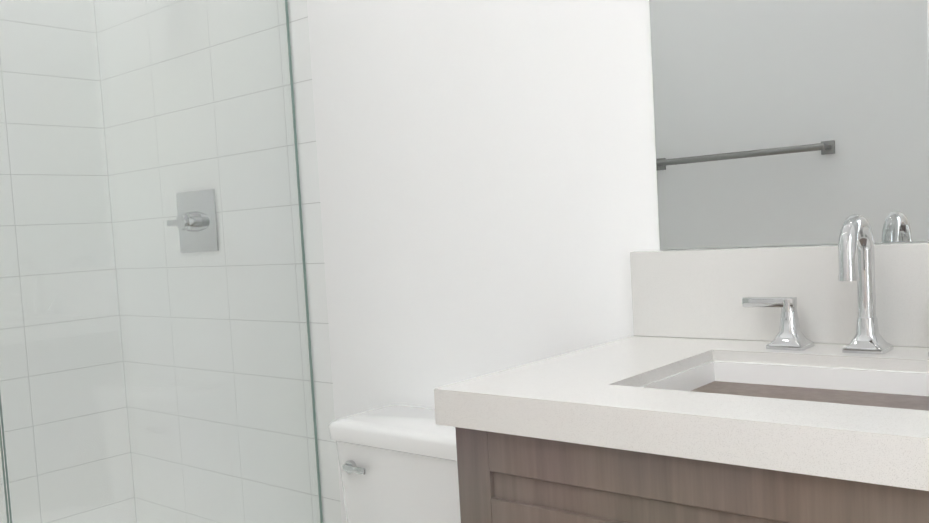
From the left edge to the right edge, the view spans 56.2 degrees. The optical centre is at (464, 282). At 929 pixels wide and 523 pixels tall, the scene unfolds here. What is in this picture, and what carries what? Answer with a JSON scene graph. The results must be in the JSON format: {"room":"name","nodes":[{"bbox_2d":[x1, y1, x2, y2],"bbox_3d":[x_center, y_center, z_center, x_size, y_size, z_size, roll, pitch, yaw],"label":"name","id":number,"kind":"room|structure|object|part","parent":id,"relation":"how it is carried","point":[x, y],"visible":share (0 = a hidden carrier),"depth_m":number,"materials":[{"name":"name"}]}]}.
{"room":"bathroom","nodes":[
{"label":"bathroom","id":0,"kind":"room"},
{"bbox_2d":[0,0,136,522],"bbox_3d":[-1.748,-0.433,2.195,0.100,3.050,1.700,0,5,40],"label":"tiled wall","id":1,"kind":"structure","parent":0,"point":[72,9],"depth_m":2.69,"materials":[{"name":"tile"}]},
{"bbox_2d":[94,0,341,522],"bbox_3d":[-0.777,-0.510,2.550,1.130,3.050,0.100,0,5,40],"label":"tiled wall","id":2,"kind":"structure","parent":0,"point":[312,231],"depth_m":2.46,"materials":[{"name":"tile"}]},
{"bbox_2d":[167,189,218,252],"bbox_3d":[-0.790,-0.175,2.494,0.190,0.176,0.058,0,5,40],"label":"shower valve","id":3,"kind":"object","parent":2,"relation":"attached to","point":[188,241],"depth_m":2.49,"materials":[{"name":"silver metal"}]},
{"bbox_2d":[307,0,928,522],"bbox_3d":[0.461,-0.517,1.510,2.104,3.050,0.100,0,5,40],"label":"wall","id":4,"kind":"structure","parent":0,"point":[487,184],"depth_m":1.85,"materials":[{"name":"white paint"}]},
{"bbox_2d":[649,0,928,249],"bbox_3d":[0.702,-0.609,1.227,0.986,1.098,0.006,0,5,40],"label":"mirror","id":5,"kind":"object","parent":4,"relation":"attached to","point":[789,122],"visible":1,"depth_m":1.41,"materials":[{"name":"silver mirror"}]},
{"bbox_3d":[-2.086,1.344,-0.668,3.254,0.100,7.000,0,5,40],"label":"floor","id":6,"kind":"structure","parent":0,"visible":0},
{"bbox_2d":[328,405,460,522],"bbox_3d":[-0.216,0.676,1.641,0.448,0.733,0.740,0,5,40],"label":"toilet","id":7,"kind":"object","parent":6,"relation":"on","point":[397,463],"visible":0.58,"depth_m":1.77,"materials":[{"name":"white ceramic"}]},
{"bbox_3d":[-0.229,0.391,1.829,0.069,0.028,0.020,0,5,40],"label":"lever","id":8,"kind":"part","parent":7,"relation":"part of","materials":[{"name":"silver metal"}]},
{"bbox_2d":[434,214,928,522],"bbox_3d":[0.582,0.473,1.066,1.112,1.119,0.584,0,5,40],"label":"bathroom vanity","id":9,"kind":"object","parent":6,"relation":"on","point":[767,385],"visible":1,"depth_m":1.16,"materials":[{"name":"white stone"}]},
{"bbox_2d":[742,214,928,358],"bbox_3d":[0.574,0.002,1.263,0.374,0.204,0.126,0,5,40],"label":"faucet","id":10,"kind":"object","parent":9,"relation":"on","point":[856,255],"depth_m":1.28,"materials":[{"name":"silver metal"}]},
{"bbox_3d":[-0.835,1.013,1.666,0.167,0.130,1.578,0,5,40],"label":"shower curb","id":11,"kind":"object","parent":6,"relation":"on","visible":0},
{"bbox_2d":[0,0,322,522],"bbox_3d":[-0.917,-0.029,1.620,0.139,1.960,1.579,0,5,40],"label":"glass shower panel","id":12,"kind":"object","parent":11,"relation":"on","point":[6,480],"visible":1,"depth_m":1.92,"materials":[{"name":"clear glass"}]},
{"bbox_3d":[-1.159,-0.003,1.331,0.010,1.948,0.800,0,5,40],"label":"door","id":13,"kind":"part","parent":12,"relation":"part of","materials":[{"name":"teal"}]}
]}

